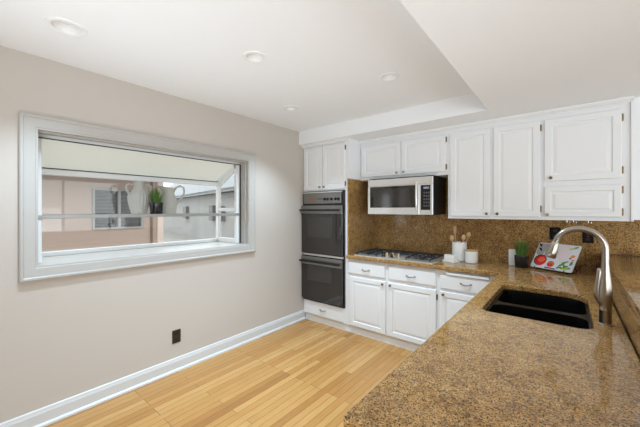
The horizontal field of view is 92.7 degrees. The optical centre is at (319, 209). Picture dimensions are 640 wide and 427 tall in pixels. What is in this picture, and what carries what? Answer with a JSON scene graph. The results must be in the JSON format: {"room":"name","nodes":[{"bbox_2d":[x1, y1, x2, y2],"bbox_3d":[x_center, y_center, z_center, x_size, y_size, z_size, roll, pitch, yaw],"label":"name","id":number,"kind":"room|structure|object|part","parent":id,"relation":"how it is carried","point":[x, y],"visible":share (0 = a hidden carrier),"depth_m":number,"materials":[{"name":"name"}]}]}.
{"room":"kitchen","nodes":[
{"label":"kitchen","id":0,"kind":"room"},
{"bbox_2d":[0,45,303,422],"bbox_3d":[-1.840,0.210,2.142,0.100,2.460,6.430,0,0,39],"label":"wall","id":1,"kind":"structure","parent":0,"point":[61,338],"depth_m":2.42,"materials":[{"name":"beige paint"}]},
{"bbox_2d":[19,112,255,282],"bbox_3d":[-1.542,-0.082,2.858,0.596,1.091,1.894,0,0,39],"label":"window","id":2,"kind":"structure","parent":1,"relation":"in","point":[47,145],"depth_m":2.56,"materials":[{"name":"grey paint"}]},
{"bbox_3d":[-1.601,-0.433,2.907,0.397,0.188,1.706,0,0,39],"label":"sloped roof panel","id":3,"kind":"part","parent":2,"relation":"part of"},
{"bbox_2d":[125,181,151,213],"bbox_3d":[-1.657,-0.113,2.793,0.180,0.297,0.180,0,0,-10],"label":"urn","id":4,"kind":"object","parent":2,"relation":"on","point":[138,199],"visible":0.95,"depth_m":2.74,"materials":[{"name":"grey ceramic"}]},
{"bbox_3d":[-1.709,-0.190,2.730,0.018,0.109,0.065,0,0,39],"label":"handle","id":5,"kind":"part","parent":4,"relation":"part of","materials":[{"name":"grey ceramic"}]},
{"bbox_3d":[-1.595,-0.082,2.902,0.412,0.907,1.710,0,0,39],"label":"frame","id":6,"kind":"part","parent":2,"relation":"part of","materials":[{"name":"white"}]},
{"bbox_3d":[-1.574,0.049,2.878,0.366,0.026,1.692,0,0,39],"label":"shelf rail","id":7,"kind":"part","parent":2,"relation":"part of","materials":[{"name":"grey metal"}]},
{"bbox_2d":[148,187,167,213],"bbox_3d":[-1.500,-0.091,2.800,0.162,0.254,0.162,0,0,20],"label":"potted grass","id":8,"kind":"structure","parent":2,"relation":"on","point":[156,204],"depth_m":2.77,"materials":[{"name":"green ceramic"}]},
{"bbox_2d":[149,202,162,213],"bbox_3d":[-1.505,-0.017,2.806,0.116,0.105,0.116,0,0,39],"label":"pot","id":9,"kind":"object","parent":8,"relation":"attached to","point":[155,207],"depth_m":2.76,"materials":[{"name":"black ceramic"}]},
{"bbox_2d":[157,185,184,213],"bbox_3d":[-1.471,-0.109,3.020,0.259,0.289,0.160,0,0,-27],"label":"jug","id":10,"kind":"object","parent":2,"relation":"on","point":[170,202],"visible":0.89,"depth_m":2.96,"materials":[{"name":"grey ceramic"}]},
{"bbox_3d":[-1.426,-0.150,3.092,0.019,0.206,0.122,0,0,39],"label":"handle","id":11,"kind":"part","parent":10,"relation":"part of","materials":[{"name":"grey ceramic"}]},
{"bbox_3d":[-1.072,0.148,3.535,0.322,0.347,0.034,0,0,39],"label":"vent sash","id":12,"kind":"part","parent":2,"relation":"part of","materials":[{"name":"white"}]},
{"bbox_2d":[0,310,305,426],"bbox_3d":[-1.970,1.381,1.880,0.030,0.118,5.620,0,0,39],"label":"baseboard","id":13,"kind":"structure","parent":1,"relation":"attached to","point":[52,413],"depth_m":2.47,"materials":[{"name":"grey paint"}]},
{"bbox_2d":[172,329,180,343],"bbox_3d":[-1.286,1.132,2.735,0.008,0.116,0.076,0,0,39],"label":"wall outlet","id":14,"kind":"object","parent":1,"relation":"attached to","point":[176,334],"visible":1,"depth_m":2.73,"materials":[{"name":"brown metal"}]},
{"bbox_2d":[45,319,413,426],"bbox_3d":[0.650,1.490,0.108,6.570,0.100,6.430,0,0,39],"label":"floor","id":15,"kind":"structure","parent":0,"point":[306,372],"depth_m":2.50,"materials":[{"name":"brown wood"}]},
{"bbox_2d":[302,137,360,331],"bbox_3d":[0.234,0.295,4.029,0.725,2.289,0.641,0,0,39],"label":"tall cabinet","id":16,"kind":"object","parent":15,"relation":"on","point":[328,165],"visible":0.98,"depth_m":3.74,"materials":[{"name":"white paint"}]},
{"bbox_3d":[-0.087,-0.529,3.931,0.303,0.548,0.020,0,0,39],"label":"door","id":17,"kind":"part","parent":16,"relation":"part of","materials":[{"name":"white paint"}]},
{"bbox_2d":[299,190,344,307],"bbox_3d":[0.177,0.465,4.003,0.668,1.406,0.615,0,0,39],"label":"double oven","id":18,"kind":"object","parent":16,"relation":"in","point":[322,260],"visible":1,"depth_m":3.77,"materials":[{"name":"black metal"}]},
{"bbox_3d":[-0.011,0.652,3.789,0.640,0.026,0.046,0,0,39],"label":"door handle","id":19,"kind":"part","parent":18,"relation":"part of","materials":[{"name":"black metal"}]},
{"bbox_3d":[-0.011,0.002,3.789,0.640,0.026,0.046,0,0,39],"label":"door handle","id":20,"kind":"part","parent":18,"relation":"part of","materials":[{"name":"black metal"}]},
{"bbox_3d":[0.006,0.644,3.801,0.650,0.101,0.004,0,0,39],"label":"door trim","id":21,"kind":"part","parent":18,"relation":"part of","materials":[{"name":"grey metal"}]},
{"bbox_3d":[0.006,-0.005,3.801,0.650,0.101,0.004,0,0,39],"label":"door trim","id":22,"kind":"part","parent":18,"relation":"part of","materials":[{"name":"grey metal"}]},
{"bbox_3d":[0.022,-0.222,3.818,0.615,0.013,0.022,0,0,39],"label":"vent trim","id":23,"kind":"part","parent":18,"relation":"part of","materials":[{"name":"silver metal"}]},
{"bbox_3d":[0.017,0.865,3.815,0.650,0.550,0.032,0,0,39],"label":"oven door","id":24,"kind":"part","parent":18,"relation":"part of","materials":[{"name":"black glass"}]},
{"bbox_3d":[0.017,0.246,3.815,0.650,0.612,0.032,0,0,39],"label":"oven door","id":25,"kind":"part","parent":18,"relation":"part of","materials":[{"name":"black glass"}]},
{"bbox_3d":[0.029,0.572,3.820,0.638,0.024,0.011,0,0,39],"label":"trim","id":26,"kind":"part","parent":18,"relation":"part of","materials":[{"name":"silver metal"}]},
{"bbox_3d":[0.020,-0.147,3.820,0.600,0.135,0.020,0,0,39],"label":"control panel","id":27,"kind":"part","parent":18,"relation":"part of","materials":[{"name":"grey metal"}]},
{"bbox_3d":[0.041,1.260,3.827,0.633,0.171,0.020,0,0,39],"label":"drawer","id":28,"kind":"part","parent":16,"relation":"part of","materials":[{"name":"white paint"}]},
{"bbox_3d":[0.067,-0.829,3.824,0.725,0.040,0.092,0,0,39],"label":"crown molding","id":29,"kind":"part","parent":16,"relation":"part of","materials":[{"name":"white paint"}]},
{"bbox_3d":[0.081,1.397,3.831,0.678,0.084,0.014,0,0,39],"label":"toe molding","id":30,"kind":"part","parent":16,"relation":"part of","materials":[{"name":"white paint"}]},
{"bbox_3d":[0.166,-0.529,3.724,0.334,0.548,0.020,0,0,39],"label":"door","id":31,"kind":"part","parent":16,"relation":"part of","materials":[{"name":"white paint"}]},
{"bbox_2d":[348,259,437,350],"bbox_3d":[0.900,1.003,3.471,1.044,0.874,0.620,0,0,39],"label":"base cabinet","id":32,"kind":"object","parent":15,"relation":"on","point":[393,304],"visible":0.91,"depth_m":3.23,"materials":[{"name":"white paint"}]},
{"bbox_3d":[0.520,0.667,3.436,0.470,0.146,0.020,0,0,39],"label":"drawer","id":33,"kind":"part","parent":32,"relation":"part of","materials":[{"name":"white paint"}]},
{"bbox_3d":[0.527,1.057,3.429,0.460,0.570,0.020,0,0,39],"label":"door","id":34,"kind":"part","parent":32,"relation":"part of","materials":[{"name":"white paint"}]},
{"bbox_3d":[0.749,1.397,3.286,1.044,0.084,0.014,0,0,39],"label":"toe molding","id":35,"kind":"part","parent":32,"relation":"part of","materials":[{"name":"white paint"}]},
{"bbox_3d":[0.927,0.667,3.103,0.505,0.146,0.020,0,0,39],"label":"drawer","id":36,"kind":"part","parent":32,"relation":"part of","materials":[{"name":"white paint"}]},
{"bbox_3d":[0.927,1.057,3.103,0.505,0.570,0.020,0,0,39],"label":"door","id":37,"kind":"part","parent":32,"relation":"part of","materials":[{"name":"white paint"}]},
{"bbox_2d":[344,253,639,426],"bbox_3d":[0.625,0.546,2.208,2.215,0.040,2.928,0,0,39],"label":"countertop","id":38,"kind":"structure","parent":32,"relation":"on","point":[480,368],"depth_m":1.00,"materials":[{"name":"brown stone"}]},
{"bbox_2d":[354,248,443,263],"bbox_3d":[0.899,0.502,3.458,0.910,0.047,0.505,0,0,39],"label":"gas cooktop","id":39,"kind":"object","parent":38,"relation":"in","point":[430,258],"visible":0.98,"depth_m":3.38,"materials":[{"name":"silver metal"}]},
{"bbox_2d":[442,254,458,262],"bbox_3d":[1.325,0.490,3.094,0.084,0.072,0.144,0,0,-29],"label":"butter dish","id":40,"kind":"object","parent":38,"relation":"on","point":[450,258],"visible":1,"depth_m":3.06,"materials":[{"name":"white ceramic"}]},
{"bbox_3d":[1.325,0.483,3.094,0.065,0.058,0.123,0,0,-29],"label":"dish","id":41,"kind":"part","parent":40,"relation":"part of","materials":[{"name":"white ceramic"}]},
{"bbox_2d":[452,241,466,261],"bbox_3d":[1.452,0.429,3.176,0.144,0.194,0.144,0,0,39],"label":"utensil crock","id":42,"kind":"object","parent":38,"relation":"on","point":[458,248],"visible":0.77,"depth_m":3.12,"materials":[{"name":"white ceramic"}]},
{"bbox_2d":[452,226,456,241],"bbox_3d":[1.427,0.337,3.225,0.039,0.339,0.061,0,0,2],"label":"wooden spatula","id":43,"kind":"object","parent":42,"relation":"in","point":[453,227],"visible":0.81,"depth_m":3.22,"materials":[{"name":"brown wood"}]},
{"bbox_2d":[460,229,463,242],"bbox_3d":[1.491,0.351,3.208,0.038,0.310,0.043,0,0,39],"label":"wooden spatula","id":44,"kind":"object","parent":42,"relation":"in","point":[461,230],"visible":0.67,"depth_m":3.19,"materials":[{"name":"brown wood"}]},
{"bbox_2d":[465,249,477,263],"bbox_3d":[1.508,0.461,3.036,0.117,0.129,0.117,0,0,39],"label":"storage jar","id":45,"kind":"object","parent":38,"relation":"on","point":[471,255],"visible":1,"depth_m":2.99,"materials":[{"name":"white ceramic"}]},
{"bbox_3d":[1.508,0.404,3.036,0.116,0.014,0.116,0,0,39],"label":"jar lid","id":46,"kind":"part","parent":45,"relation":"part of","materials":[{"name":"brown wood"}]},
{"bbox_2d":[509,249,515,265],"bbox_3d":[1.842,0.451,2.914,0.062,0.150,0.060,0,0,39],"label":"canister","id":47,"kind":"object","parent":38,"relation":"on","point":[512,252],"visible":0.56,"depth_m":2.90,"materials":[{"name":"white ceramic"}]},
{"bbox_2d":[514,239,528,267],"bbox_3d":[1.847,0.391,2.794,0.148,0.269,0.149,0,0,39],"label":"potted grass","id":48,"kind":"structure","parent":38,"relation":"on","point":[521,259],"depth_m":2.76,"materials":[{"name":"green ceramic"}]},
{"bbox_2d":[514,255,528,267],"bbox_3d":[1.847,0.472,2.797,0.112,0.108,0.112,0,0,39],"label":"pot","id":49,"kind":"object","parent":48,"relation":"attached to","point":[521,261],"depth_m":2.76,"materials":[{"name":"black ceramic"}]},
{"bbox_2d":[486,290,591,328],"bbox_3d":[1.255,0.659,1.756,0.493,0.182,0.783,0,0,39],"label":"sink","id":50,"kind":"object","parent":38,"relation":"in","point":[533,306],"visible":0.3,"depth_m":1.83,"materials":[{"name":"black"}]},
{"bbox_3d":[1.130,0.659,1.603,0.427,0.182,0.323,0,0,39],"label":"bowl","id":51,"kind":"part","parent":50,"relation":"part of","materials":[{"name":"black"}]},
{"bbox_3d":[1.372,0.659,1.899,0.427,0.182,0.342,0,0,39],"label":"bowl","id":52,"kind":"part","parent":50,"relation":"part of","materials":[{"name":"black"}]},
{"bbox_2d":[533,266,576,273],"bbox_3d":[2.026,0.453,2.630,0.177,0.144,0.251,0,0,-22],"label":"stand","id":53,"kind":"object","parent":38,"relation":"on","point":[534,266],"visible":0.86,"depth_m":2.55,"materials":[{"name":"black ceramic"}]},
{"bbox_2d":[530,242,581,272],"bbox_3d":[2.025,0.403,2.629,0.142,0.212,0.330,0,0,-22],"label":"cutting board","id":54,"kind":"object","parent":53,"relation":"on","point":[567,256],"visible":0.98,"depth_m":2.59,"materials":[{"name":"white glass"},{"name":"colourful printed fruit and vegetable image"}]},
{"bbox_2d":[545,226,613,325],"bbox_3d":[1.238,0.301,1.468,0.254,0.449,0.056,0,0,39],"label":"kitchen faucet","id":55,"kind":"object","parent":38,"relation":"on","point":[603,288],"visible":1,"depth_m":1.40,"materials":[{"name":"silver metal"}]},
{"bbox_3d":[1.296,0.353,1.416,0.040,0.167,0.027,0,0,39],"label":"lever handle","id":56,"kind":"part","parent":55,"relation":"part of","materials":[{"name":"silver metal"}]},
{"bbox_2d":[597,264,613,325],"bbox_3d":[1.315,0.389,1.405,0.056,0.274,0.056,0,0,39],"label":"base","id":57,"kind":"object","parent":55,"relation":"on","point":[604,282],"depth_m":1.39,"materials":[{"name":"silver metal"}]},
{"bbox_2d":[438,269,495,328],"bbox_3d":[1.526,1.003,2.960,0.570,0.874,0.620,0,0,39],"label":"base cabinet","id":58,"kind":"object","parent":15,"relation":"on","point":[455,289],"visible":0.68,"depth_m":2.83,"materials":[{"name":"white paint"}]},
{"bbox_3d":[1.329,1.057,2.775,0.460,0.570,0.020,0,0,39],"label":"door","id":59,"kind":"part","parent":58,"relation":"part of","materials":[{"name":"white paint"}]},
{"bbox_3d":[1.329,0.683,2.775,0.460,0.134,0.020,0,0,39],"label":"drawer","id":60,"kind":"part","parent":58,"relation":"part of","materials":[{"name":"white paint"}]},
{"bbox_2d":[0,0,639,144],"bbox_3d":[0.650,-0.995,0.108,6.570,0.290,6.430,0,0,39],"label":"ceiling","id":61,"kind":"structure","parent":0,"point":[457,62],"depth_m":1.89,"materials":[{"name":"white paint"}]},
{"bbox_2d":[44,17,87,37],"bbox_3d":[-1.414,-1.042,1.703,0.188,0.060,0.188,0,0,39],"label":"ceiling light","id":62,"kind":"object","parent":61,"relation":"attached to","point":[60,25],"visible":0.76,"depth_m":1.73,"materials":[{"name":"white"}]},
{"bbox_2d":[242,51,266,62],"bbox_3d":[-0.434,-1.042,2.033,0.160,0.060,0.160,0,0,39],"label":"ceiling light","id":63,"kind":"object","parent":61,"relation":"attached to","point":[250,56],"visible":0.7,"depth_m":2.06,"materials":[{"name":"white"}]},
{"bbox_2d":[283,105,298,110],"bbox_3d":[-0.289,-1.042,3.050,0.168,0.060,0.168,0,0,39],"label":"ceiling light","id":64,"kind":"object","parent":61,"relation":"attached to","point":[287,107],"visible":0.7,"depth_m":3.08,"materials":[{"name":"white"}]},
{"bbox_2d":[378,72,399,81],"bbox_3d":[0.529,-1.042,2.343,0.168,0.060,0.168,0,0,39],"label":"ceiling light","id":65,"kind":"object","parent":61,"relation":"attached to","point":[391,76],"visible":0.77,"depth_m":2.38,"materials":[{"name":"white"}]},
{"bbox_2d":[613,302,639,358],"bbox_3d":[1.487,0.926,1.393,0.118,1.028,3.140,0,0,39],"label":"trim","id":66,"kind":"structure","parent":0,"point":[613,302],"depth_m":1.43,"materials":[{"name":"brown stone"}]},
{"bbox_2d":[598,253,639,355],"bbox_3d":[1.571,0.450,1.279,0.424,0.152,3.169,0,0,39],"label":"bar","id":67,"kind":"object","parent":66,"relation":"on","point":[624,269],"visible":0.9,"depth_m":1.54,"materials":[{"name":"brown stone"}]},
{"bbox_3d":[2.645,0.210,2.552,6.330,2.460,0.120,0,0,39],"label":"wall","id":68,"kind":"structure","parent":0,"visible":0},
{"bbox_2d":[359,127,447,181],"bbox_3d":[1.002,-0.606,3.573,1.042,0.486,0.375,0,0,39],"label":"upper cabinet","id":69,"kind":"object","parent":68,"relation":"attached to","point":[425,152],"visible":0.99,"depth_m":3.40,"materials":[{"name":"white paint"}]},
{"bbox_3d":[0.713,-0.587,3.614,0.503,0.378,0.020,0,0,39],"label":"door","id":70,"kind":"part","parent":69,"relation":"part of","materials":[{"name":"white paint"}]},
{"bbox_3d":[0.923,-0.829,3.476,1.042,0.040,0.108,0,0,39],"label":"crown molding","id":71,"kind":"part","parent":69,"relation":"part of","materials":[{"name":"white paint"}]},
{"bbox_2d":[368,175,445,214],"bbox_3d":[0.976,-0.153,3.506,0.762,0.417,0.472,0,0,39],"label":"microwave","id":72,"kind":"object","parent":69,"relation":"attached to","point":[413,195],"visible":1,"depth_m":3.32,"materials":[{"name":"silver plastic"}]},
{"bbox_3d":[0.800,-0.146,3.407,0.546,0.240,0.002,0,0,39],"label":"door glass","id":73,"kind":"part","parent":72,"relation":"part of","materials":[{"name":"black glass"}]},
{"bbox_3d":[0.811,-0.112,3.416,0.620,0.324,0.026,0,0,39],"label":"door","id":74,"kind":"part","parent":72,"relation":"part of","materials":[{"name":"silver metal"}]},
{"bbox_3d":[1.014,-0.144,3.203,0.020,0.326,0.053,0,0,39],"label":"door handle","id":75,"kind":"part","parent":72,"relation":"part of","materials":[{"name":"silver metal"}]},
{"bbox_3d":[1.096,-0.130,3.168,0.102,0.260,0.002,0,0,39],"label":"key panel","id":76,"kind":"part","parent":72,"relation":"part of","materials":[{"name":"black plastic"}]},
{"bbox_3d":[1.108,-0.112,3.175,0.140,0.324,0.024,0,0,39],"label":"control panel","id":77,"kind":"part","parent":72,"relation":"part of","materials":[{"name":"silver metal"}]},
{"bbox_3d":[1.107,-0.587,3.292,0.480,0.378,0.020,0,0,39],"label":"door","id":78,"kind":"part","parent":69,"relation":"part of","materials":[{"name":"white paint"}]},
{"bbox_2d":[347,178,639,270],"bbox_3d":[1.761,0.078,2.805,3.220,0.896,0.603,0,0,39],"label":"backsplash","id":79,"kind":"structure","parent":68,"relation":"attached to","point":[493,239],"depth_m":3.28,"materials":[{"name":"brown stone"}]},
{"bbox_2d":[550,227,560,239],"bbox_3d":[2.177,0.218,2.825,0.080,0.116,0.008,0,0,39],"label":"wall outlet","id":80,"kind":"object","parent":79,"relation":"attached to","point":[553,230],"visible":0.72,"depth_m":2.83,"materials":[{"name":"black plastic"}]},
{"bbox_2d":[583,232,593,242],"bbox_3d":[2.355,0.232,2.680,0.074,0.116,0.009,0,0,39],"label":"wall outlet","id":81,"kind":"object","parent":79,"relation":"attached to","point":[587,238],"visible":0.77,"depth_m":2.68,"materials":[{"name":"black plastic"}]},
{"bbox_2d":[447,111,541,219],"bbox_3d":[1.702,-0.382,2.988,0.782,0.935,0.355,0,0,39],"label":"upper cabinet","id":82,"kind":"object","parent":68,"relation":"attached to","point":[495,165],"visible":0.98,"depth_m":2.83,"materials":[{"name":"white paint"}]},
{"bbox_3d":[1.467,-0.357,2.998,0.358,0.838,0.020,0,0,39],"label":"door","id":83,"kind":"part","parent":82,"relation":"part of","materials":[{"name":"white paint"}]},
{"bbox_3d":[1.629,-0.829,2.899,0.782,0.040,0.108,0,0,39],"label":"crown molding","id":84,"kind":"part","parent":82,"relation":"part of","materials":[{"name":"white paint"}]},
{"bbox_3d":[1.767,-0.357,2.753,0.356,0.838,0.020,0,0,39],"label":"door","id":85,"kind":"part","parent":82,"relation":"part of","materials":[{"name":"white paint"}]},
{"bbox_2d":[542,96,639,221],"bbox_3d":[2.540,-0.382,2.305,1.380,0.935,0.355,0,0,39],"label":"upper cabinet","id":86,"kind":"object","parent":68,"relation":"attached to","point":[591,151],"visible":1,"depth_m":2.42,"materials":[{"name":"white paint"}]},
{"bbox_3d":[2.112,-0.071,2.471,0.475,0.254,0.020,0,0,39],"label":"door","id":87,"kind":"part","parent":86,"relation":"part of","materials":[{"name":"white paint"}]},
{"bbox_3d":[2.112,-0.507,2.471,0.475,0.529,0.020,0,0,39],"label":"door","id":88,"kind":"part","parent":86,"relation":"part of","materials":[{"name":"white paint"}]},
{"bbox_3d":[2.147,-0.829,2.476,0.555,0.040,0.108,0,0,39],"label":"crown molding","id":89,"kind":"part","parent":86,"relation":"part of","materials":[{"name":"white paint"}]},
{"bbox_3d":[2.777,-0.387,2.157,0.825,0.924,0.284,0,0,39],"label":"filler panel","id":90,"kind":"part","parent":86,"relation":"part of","materials":[{"name":"white paint"}]},
{"label":"outside","id":91,"kind":"structure","parent":0,"visible":0},
{"bbox_2d":[163,230,197,241],"bbox_3d":[-11.545,1.640,19.753,37.130,0.100,44.000,0,0,39],"label":"ground","id":92,"kind":"structure","parent":91,"point":[168,236],"depth_m":17.63,"materials":[{"name":"grey concrete"}]},
{"bbox_2d":[42,174,162,251],"bbox_3d":[-8.183,-0.085,3.615,3.950,3.350,11.650,0,0,39],"label":"neighbor house","id":93,"kind":"structure","parent":92,"relation":"on","point":[60,194],"depth_m":6.17,"materials":[{"name":"beige paint"}]},
{"bbox_3d":[-4.524,-0.020,6.428,0.010,0.770,0.413,0,0,39],"label":"pane","id":94,"kind":"part","parent":93,"relation":"part of","materials":[{"name":"grey glass"}]},
{"bbox_2d":[95,191,116,226],"bbox_3d":[-4.505,-0.016,6.413,0.020,0.752,0.413,0,0,39],"label":"blind","id":95,"kind":"object","parent":93,"relation":"hanging from","point":[105,201],"depth_m":6.43,"materials":[{"name":"grey"}]},
{"bbox_3d":[-4.233,-0.020,6.785,0.010,0.770,0.408,0,0,39],"label":"pane","id":96,"kind":"part","parent":93,"relation":"part of","materials":[{"name":"grey glass"}]},
{"bbox_2d":[121,192,139,226],"bbox_3d":[-4.214,-0.016,6.769,0.020,0.752,0.408,0,0,39],"label":"blind","id":97,"kind":"object","parent":93,"relation":"hanging from","point":[125,221],"depth_m":6.72,"materials":[{"name":"grey"}]},
{"bbox_2d":[163,174,233,239],"bbox_3d":[-5.516,-0.785,17.755,4.150,4.750,25.600,0,0,-37],"label":"outbuilding","id":98,"kind":"structure","parent":92,"relation":"on","point":[197,198],"depth_m":15.81,"materials":[{"name":"grey paint"}]}
]}

